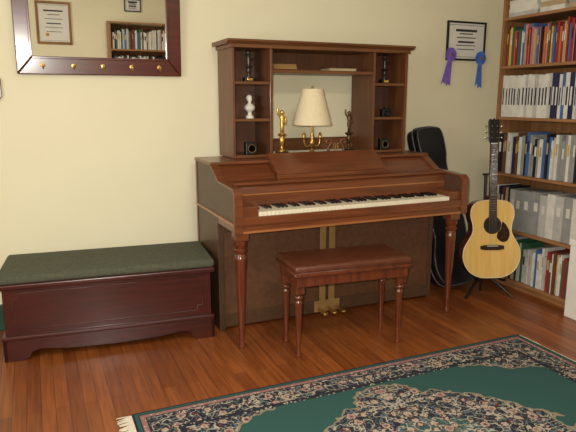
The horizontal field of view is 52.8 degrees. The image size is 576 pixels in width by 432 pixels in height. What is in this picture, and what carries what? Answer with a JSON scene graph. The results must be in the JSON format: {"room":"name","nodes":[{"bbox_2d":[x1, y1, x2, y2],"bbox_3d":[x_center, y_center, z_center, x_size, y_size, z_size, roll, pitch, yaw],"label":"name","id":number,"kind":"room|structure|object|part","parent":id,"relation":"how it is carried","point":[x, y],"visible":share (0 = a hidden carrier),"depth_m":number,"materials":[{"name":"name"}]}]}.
{"room":"music room","nodes":[
{"label":"music room","id":0,"kind":"room"},
{"bbox_2d":[0,0,503,303],"bbox_3d":[-0.708,-0.687,3.743,5.550,2.600,0.100,-5,12,-23],"label":"wall","id":1,"kind":"structure","parent":0,"point":[87,161],"depth_m":3.70,"materials":[{"name":"paint"}]},
{"bbox_2d":[0,304,4,329],"bbox_3d":[-0.684,0.520,3.929,5.350,0.160,0.018,-5,12,-23],"label":"baseboard","id":2,"kind":"structure","parent":1,"relation":"attached to","point":[2,325],"depth_m":3.48,"materials":[{"name":"green paint"}]},
{"bbox_2d":[10,0,180,76],"bbox_3d":[-1.090,-1.225,3.356,0.936,0.799,0.077,-5,12,-23],"label":"wall mirror","id":3,"kind":"object","parent":1,"relation":"attached to","point":[52,37],"visible":1,"depth_m":3.39,"materials":[{"name":"brown wood"}]},
{"bbox_3d":[-1.480,-1.191,3.190,0.085,0.794,0.026,-5,16,-23],"label":"frame","id":4,"kind":"part","parent":3,"relation":"part of","materials":[{"name":"wood"}]},
{"bbox_3d":[-1.092,-1.226,3.362,0.786,0.620,0.006,-5,16,-23],"label":"glass","id":5,"kind":"part","parent":3,"relation":"part of","materials":[{"name":"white mirror"}]},
{"bbox_3d":[-1.099,-0.886,3.444,0.932,0.100,0.026,-5,16,-23],"label":"frame","id":6,"kind":"part","parent":3,"relation":"part of","materials":[{"name":"wood"}]},
{"bbox_3d":[-0.700,-1.258,3.524,0.085,0.794,0.026,-5,16,-23],"label":"frame","id":7,"kind":"part","parent":3,"relation":"part of","materials":[{"name":"wood"}]},
{"bbox_2d":[445,20,486,60],"bbox_3d":[1.374,-1.347,4.471,0.370,0.290,0.017,-5,12,-23],"label":"framed certificate","id":8,"kind":"object","parent":1,"relation":"attached to","point":[468,38],"visible":0.99,"depth_m":4.47,"materials":[{"name":"white paper"}]},
{"bbox_3d":[1.211,-1.333,4.401,0.014,0.262,0.017,-5,12,-23],"label":"frame","id":9,"kind":"part","parent":8,"relation":"part of","materials":[{"name":"black plastic"}]},
{"bbox_2d":[441,47,456,85],"bbox_3d":[1.228,-1.137,4.423,0.132,0.287,0.017,-5,12,-23],"label":"ribbon","id":10,"kind":"object","parent":8,"relation":"hanging from","point":[451,54],"visible":1,"depth_m":4.43,"materials":[{"name":"purple fabric"}]},
{"bbox_3d":[1.374,-1.212,4.498,0.370,0.014,0.017,-5,12,-23],"label":"frame","id":11,"kind":"part","parent":8,"relation":"part of","materials":[{"name":"black plastic"}]},
{"bbox_3d":[1.374,-1.482,4.444,0.370,0.014,0.017,-5,12,-23],"label":"frame","id":12,"kind":"part","parent":8,"relation":"part of","materials":[{"name":"black plastic"}]},
{"bbox_2d":[475,51,485,87],"bbox_3d":[1.504,-1.143,4.540,0.104,0.282,0.017,-5,12,-23],"label":"ribbon","id":13,"kind":"object","parent":8,"relation":"hanging from","point":[480,57],"visible":1,"depth_m":4.54,"materials":[{"name":"blue fabric"}]},
{"bbox_3d":[1.537,-1.361,4.541,0.014,0.262,0.017,-5,12,-23],"label":"frame","id":14,"kind":"part","parent":8,"relation":"part of","materials":[{"name":"black plastic"}]},
{"bbox_2d":[0,277,575,431],"bbox_3d":[0.247,1.065,1.864,5.550,0.100,4.870,-5,12,-23],"label":"floor","id":15,"kind":"structure","parent":0,"point":[85,388],"depth_m":3.17,"materials":[{"name":"brown wood"}]},
{"bbox_2d":[0,241,214,362],"bbox_3d":[-1.033,0.467,3.400,1.138,0.472,0.492,-4,12,-18],"label":"cedar chest","id":16,"kind":"object","parent":15,"relation":"on","point":[98,296],"visible":1,"depth_m":3.20,"materials":[{"name":"brown wood"}]},
{"bbox_2d":[0,241,213,285],"bbox_3d":[-1.032,0.260,3.356,1.138,0.048,0.486,-4,12,-18],"label":"cushion","id":17,"kind":"object","parent":16,"relation":"on","point":[152,260],"depth_m":3.23,"materials":[{"name":"green fabric"}]},
{"bbox_3d":[-1.032,0.297,3.364,1.136,0.030,0.484,-4,12,-18],"label":"lid","id":18,"kind":"part","parent":16,"relation":"part of","materials":[{"name":"brown wood"}]},
{"bbox_3d":[-1.035,0.572,3.426,1.128,0.025,0.482,-4,12,-18],"label":"moulding","id":19,"kind":"part","parent":16,"relation":"part of","materials":[{"name":"brown wood"}]},
{"bbox_2d":[194,149,468,348],"bbox_3d":[0.269,0.107,3.744,1.551,1.044,0.785,-5,12,-23],"label":"upright piano","id":20,"kind":"object","parent":15,"relation":"on","point":[250,211],"visible":0.97,"depth_m":3.54,"materials":[{"name":"brown wood"}]},
{"bbox_3d":[-0.584,0.130,3.778,0.004,0.985,0.030,-5,12,-23],"label":"post","id":21,"kind":"part","parent":20,"relation":"part of","materials":[{"name":"brown wood"}]},
{"bbox_3d":[-0.439,-0.016,3.407,0.006,0.016,0.760,-5,12,-23],"label":"trim","id":22,"kind":"part","parent":20,"relation":"part of","materials":[{"name":"brown wood"}]},
{"bbox_3d":[0.289,0.007,3.677,1.475,0.065,0.045,-5,12,-23],"label":"rail","id":23,"kind":"part","parent":20,"relation":"part of","materials":[{"name":"brown wood"}]},
{"bbox_3d":[-0.257,0.434,3.188,0.076,0.620,0.076,-5,12,-23],"label":"leg","id":24,"kind":"part","parent":20,"relation":"part of","materials":[{"name":"brown wood"}]},
{"bbox_2d":[275,108,288,152],"bbox_3d":[-0.037,-0.514,3.602,0.070,0.307,0.058,-5,12,-23],"label":"trophy","id":25,"kind":"object","parent":20,"relation":"on","point":[282,117],"visible":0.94,"depth_m":3.59,"materials":[{"name":"metal"}]},
{"bbox_3d":[0.183,-0.395,3.842,1.551,0.020,0.360,-5,12,-23],"label":"lid","id":26,"kind":"part","parent":20,"relation":"part of","materials":[{"name":"brown wood"}]},
{"bbox_2d":[292,86,331,151],"bbox_3d":[0.153,-0.600,3.688,0.252,0.442,0.252,-5,12,-23],"label":"table lamp","id":27,"kind":"object","parent":20,"relation":"on","point":[312,109],"visible":0.96,"depth_m":3.59,"materials":[{"name":"beige fabric"}]},
{"bbox_3d":[0.153,-0.609,3.686,0.040,0.380,0.040,-5,12,-23],"label":"stem","id":28,"kind":"part","parent":27,"relation":"part of","materials":[{"name":"gold metal"}]},
{"bbox_3d":[0.153,-0.689,3.670,0.252,0.225,0.252,-5,12,-23],"label":"lamp shade","id":29,"kind":"part","parent":27,"relation":"part of","materials":[{"name":"fabric"}]},
{"bbox_2d":[212,38,415,158],"bbox_3d":[0.188,-0.772,3.857,1.323,0.710,0.331,-5,12,-23],"label":"shelf","id":30,"kind":"object","parent":20,"relation":"on","point":[368,96],"visible":0.86,"depth_m":3.84,"materials":[{"name":"brown wood"}]},
{"bbox_2d":[243,49,254,80],"bbox_3d":[-0.244,-0.925,3.567,0.064,0.190,0.053,-5,12,-23],"label":"trophy","id":31,"kind":"object","parent":30,"relation":"on","point":[248,77],"visible":0.98,"depth_m":3.56,"materials":[{"name":"black plastic"}]},
{"bbox_2d":[244,95,254,117],"bbox_3d":[-0.239,-0.683,3.619,0.068,0.144,0.068,-5,12,-23],"label":"figurine","id":32,"kind":"object","parent":30,"relation":"on","point":[249,107],"visible":0.98,"depth_m":3.60,"materials":[{"name":"white ceramic"}]},
{"bbox_2d":[244,142,257,154],"bbox_3d":[-0.231,-0.423,3.626,0.080,0.080,0.046,-5,12,-23],"label":"desk clock","id":33,"kind":"object","parent":30,"relation":"on","point":[250,148],"visible":1,"depth_m":3.61,"materials":[{"name":"black plastic"}]},
{"bbox_3d":[-0.272,-0.835,3.655,0.227,0.018,0.270,-5,12,-23],"label":"shelf","id":34,"kind":"part","parent":30,"relation":"part of","materials":[{"name":"brown wood"}]},
{"bbox_3d":[-0.272,-0.396,3.743,0.227,0.018,0.270,-5,12,-23],"label":"shelf","id":35,"kind":"part","parent":30,"relation":"part of","materials":[{"name":"brown wood"}]},
{"bbox_3d":[-0.272,-0.616,3.699,0.227,0.018,0.270,-5,12,-23],"label":"shelf","id":36,"kind":"part","parent":30,"relation":"part of","materials":[{"name":"brown wood"}]},
{"bbox_2d":[273,63,298,69],"bbox_3d":[-0.025,-0.936,3.640,0.180,0.038,0.056,-5,12,-23],"label":"nameplate","id":37,"kind":"object","parent":30,"relation":"on","point":[275,66],"visible":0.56,"depth_m":3.62,"materials":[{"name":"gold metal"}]},
{"bbox_3d":[-0.018,-0.934,3.624,0.156,0.031,0.020,-5,12,-23],"label":"plate","id":38,"kind":"part","parent":37,"relation":"part of","materials":[{"name":"gold metal"}]},
{"bbox_3d":[0.129,-0.504,4.041,0.722,0.085,0.020,-5,12,-23],"label":"rail","id":39,"kind":"part","parent":30,"relation":"part of","materials":[{"name":"brown wood"}]},
{"bbox_3d":[0.188,-1.107,3.790,1.323,0.026,0.331,-5,12,-23],"label":"cornice","id":40,"kind":"part","parent":30,"relation":"part of","materials":[{"name":"brown wood"}]},
{"bbox_3d":[0.180,-0.945,3.834,0.722,0.020,0.270,-5,12,-23],"label":"shelf","id":41,"kind":"part","parent":30,"relation":"part of","materials":[{"name":"brown wood"}]},
{"bbox_2d":[321,68,356,70],"bbox_3d":[0.336,-0.971,3.862,0.200,0.020,0.140,-5,12,-23],"label":"book","id":42,"kind":"object","parent":30,"relation":"on","point":[324,69],"visible":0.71,"depth_m":3.80,"materials":[{"name":"beige paper"}]},
{"bbox_2d":[378,54,389,82],"bbox_3d":[0.658,-1.002,3.954,0.064,0.190,0.053,-5,12,-23],"label":"trophy","id":43,"kind":"object","parent":30,"relation":"on","point":[384,79],"visible":0.98,"depth_m":3.94,"materials":[{"name":"black plastic"}]},
{"bbox_2d":[378,138,389,149],"bbox_3d":[0.662,-0.498,4.009,0.076,0.076,0.046,-5,12,-23],"label":"desk clock","id":44,"kind":"object","parent":30,"relation":"on","point":[383,143],"visible":1,"depth_m":3.99,"materials":[{"name":"black plastic"}]},
{"bbox_2d":[380,107,390,116],"bbox_3d":[0.674,-0.715,3.976,0.072,0.066,0.053,-5,12,-23],"label":"figurine","id":45,"kind":"object","parent":30,"relation":"on","point":[385,112],"visible":1,"depth_m":3.96,"materials":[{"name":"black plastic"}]},
{"bbox_3d":[0.634,-0.474,4.131,0.234,0.018,0.270,-5,12,-23],"label":"shelf","id":46,"kind":"part","parent":30,"relation":"part of","materials":[{"name":"brown wood"}]},
{"bbox_3d":[0.634,-0.693,4.087,0.234,0.018,0.270,-5,12,-23],"label":"shelf","id":47,"kind":"part","parent":30,"relation":"part of","materials":[{"name":"brown wood"}]},
{"bbox_3d":[0.634,-0.913,4.043,0.234,0.018,0.270,-5,12,-23],"label":"shelf","id":48,"kind":"part","parent":30,"relation":"part of","materials":[{"name":"brown wood"}]},
{"bbox_3d":[0.224,-0.266,3.775,1.463,0.202,0.500,-5,12,-23],"label":"panel","id":49,"kind":"part","parent":20,"relation":"part of","materials":[{"name":"brown wood"}]},
{"bbox_3d":[0.289,0.272,3.730,1.465,0.605,0.025,-5,12,-23],"label":"panel","id":50,"kind":"part","parent":20,"relation":"part of","materials":[{"name":"brown wood"}]},
{"bbox_3d":[0.289,0.569,3.789,1.475,0.080,0.045,-5,12,-23],"label":"rail","id":51,"kind":"part","parent":20,"relation":"part of","materials":[{"name":"brown wood"}]},
{"bbox_3d":[0.251,0.575,3.745,0.180,0.075,0.008,-5,12,-23],"label":"pedal plate","id":52,"kind":"part","parent":20,"relation":"part of","materials":[{"name":"gold metal"}]},
{"bbox_2d":[325,138,346,150],"bbox_3d":[0.309,-0.445,3.749,0.154,0.115,0.032,-5,12,-23],"label":"ornament","id":53,"kind":"object","parent":20,"relation":"on","point":[340,142],"visible":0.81,"depth_m":3.75,"materials":[{"name":"brown wood"}]},
{"bbox_3d":[0.324,-0.240,3.546,1.465,0.015,0.140,-5,12,-23],"label":"fallboard lid","id":54,"kind":"part","parent":20,"relation":"part of","materials":[{"name":"brown wood"}]},
{"bbox_3d":[0.353,-0.168,3.492,1.455,0.008,0.006,-5,12,-23],"label":"fallboard trim","id":55,"kind":"part","parent":20,"relation":"part of","materials":[{"name":"brown wood"}]},
{"bbox_2d":[345,109,353,149],"bbox_3d":[0.401,-0.554,3.829,0.064,0.297,0.053,-5,12,-23],"label":"trophy","id":56,"kind":"object","parent":20,"relation":"on","point":[348,133],"visible":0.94,"depth_m":3.82,"materials":[{"name":"black plastic"}]},
{"bbox_3d":[0.422,0.034,3.370,1.535,0.012,0.014,-5,12,-23],"label":"keybed trim","id":57,"kind":"part","parent":20,"relation":"part of","materials":[{"name":"brown wood"}]},
{"bbox_3d":[1.038,0.323,3.743,0.076,0.620,0.076,-5,12,-23],"label":"leg","id":58,"kind":"part","parent":20,"relation":"part of","materials":[{"name":"brown wood"}]},
{"bbox_2d":[276,244,411,357],"bbox_3d":[0.307,0.468,3.274,0.686,0.519,0.336,-4,12,-18],"label":"piano bench","id":59,"kind":"object","parent":15,"relation":"on","point":[317,267],"visible":1,"depth_m":3.14,"materials":[{"name":"brown wood"}]},
{"bbox_3d":[-0.011,0.544,3.293,0.050,0.362,0.050,-4,12,-18],"label":"leg","id":60,"kind":"part","parent":59,"relation":"part of","materials":[{"name":"brown wood"}]},
{"bbox_3d":[0.056,0.583,3.098,0.050,0.362,0.050,-4,12,-18],"label":"leg","id":61,"kind":"part","parent":59,"relation":"part of","materials":[{"name":"brown wood"}]},
{"bbox_2d":[277,244,410,273],"bbox_3d":[0.307,0.233,3.227,0.680,0.040,0.330,-4,12,-18],"label":"seat cushion","id":62,"kind":"object","parent":59,"relation":"on","point":[352,259],"depth_m":3.14,"materials":[{"name":"leather"}]},
{"bbox_3d":[0.558,0.507,3.481,0.050,0.362,0.050,-4,12,-18],"label":"leg","id":63,"kind":"part","parent":59,"relation":"part of","materials":[{"name":"brown wood"}]},
{"bbox_3d":[0.625,0.546,3.286,0.050,0.362,0.050,-4,12,-18],"label":"leg","id":64,"kind":"part","parent":59,"relation":"part of","materials":[{"name":"brown wood"}]},
{"bbox_2d":[117,334,575,431],"bbox_3d":[0.631,0.931,2.247,2.314,0.011,1.610,-5,12,-23],"label":"area rug","id":65,"kind":"object","parent":15,"relation":"on","point":[513,383],"visible":1,"depth_m":2.65,"materials":[{"name":"fabric"}]},
{"bbox_2d":[407,126,473,287],"bbox_3d":[1.132,-0.075,4.301,0.439,1.158,0.497,-6,13,-29],"label":"guitar case","id":66,"kind":"object","parent":15,"relation":"on","point":[430,140],"visible":0.58,"depth_m":4.23,"materials":[{"name":"black leather"}]},
{"bbox_2d":[464,173,513,298],"bbox_3d":[1.385,0.148,3.989,0.282,0.865,0.283,-10,15,-41],"label":"guitar stand","id":67,"kind":"object","parent":15,"relation":"on","point":[477,279],"visible":0.55,"depth_m":4.08,"materials":[{"name":"black metal"}]},
{"bbox_3d":[1.315,0.483,4.096,0.230,0.166,0.018,-10,15,-42],"label":"leg","id":68,"kind":"part","parent":67,"relation":"part of","materials":[{"name":"black plastic"}]},
{"bbox_2d":[458,118,520,277],"bbox_3d":[1.401,-0.115,3.983,0.410,1.097,0.170,-1,11,-3],"label":"acoustic guitar","id":69,"kind":"object","parent":67,"relation":"on","point":[489,248],"visible":0.99,"depth_m":3.98,"materials":[{"name":"brown wood"}]},
{"bbox_3d":[1.485,0.481,4.106,0.230,0.166,0.018,8,14,35],"label":"leg","id":70,"kind":"part","parent":67,"relation":"part of","materials":[{"name":"black plastic"}]},
{"bbox_2d":[486,0,575,307],"bbox_3d":[1.896,-0.549,3.896,0.340,2.270,1.040,-5,12,-23],"label":"bookcase","id":71,"kind":"object","parent":15,"relation":"on","point":[510,124],"visible":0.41,"depth_m":4.15,"materials":[{"name":"brown wood"}]},
{"bbox_3d":[1.893,0.515,4.107,0.332,0.020,1.000,-5,12,-23],"label":"shelf","id":72,"kind":"part","parent":71,"relation":"part of","materials":[{"name":"brown wood"}]},
{"bbox_2d":[497,0,575,298],"bbox_3d":[1.863,-0.480,3.896,0.231,2.012,0.989,-5,12,-23],"label":"books","id":73,"kind":"object","parent":71,"relation":"on","point":[545,213],"visible":0.86,"depth_m":3.96,"materials":[{"name":"multicoloured paper"}]},
{"bbox_3d":[1.893,-0.245,3.955,0.332,0.020,1.000,-5,12,-23],"label":"shelf","id":74,"kind":"part","parent":71,"relation":"part of","materials":[{"name":"brown wood"}]},
{"bbox_3d":[1.893,-0.642,3.875,0.332,0.020,1.000,-5,12,-23],"label":"shelf","id":75,"kind":"part","parent":71,"relation":"part of","materials":[{"name":"brown wood"}]},
{"bbox_3d":[1.893,-0.995,3.805,0.332,0.020,1.000,-5,12,-23],"label":"shelf","id":76,"kind":"part","parent":71,"relation":"part of","materials":[{"name":"brown wood"}]},
{"bbox_3d":[1.893,-1.318,3.740,0.332,0.020,1.000,-5,12,-23],"label":"shelf","id":77,"kind":"part","parent":71,"relation":"part of","materials":[{"name":"brown wood"}]},
{"bbox_3d":[1.893,0.152,4.034,0.332,0.020,1.000,-5,12,-23],"label":"shelf","id":78,"kind":"part","parent":71,"relation":"part of","materials":[{"name":"brown wood"}]},
{"bbox_2d":[564,238,575,319],"bbox_3d":[1.860,0.410,3.587,0.100,0.509,0.250,-5,12,-23],"label":"box","id":79,"kind":"object","parent":15,"relation":"on","point":[570,300],"visible":1,"depth_m":3.65,"materials":[{"name":"white cardboard"}]},
{"bbox_3d":[1.860,0.180,3.541,0.100,0.040,0.250,-5,12,-23],"label":"lid","id":80,"kind":"part","parent":79,"relation":"part of","materials":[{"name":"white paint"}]}
]}

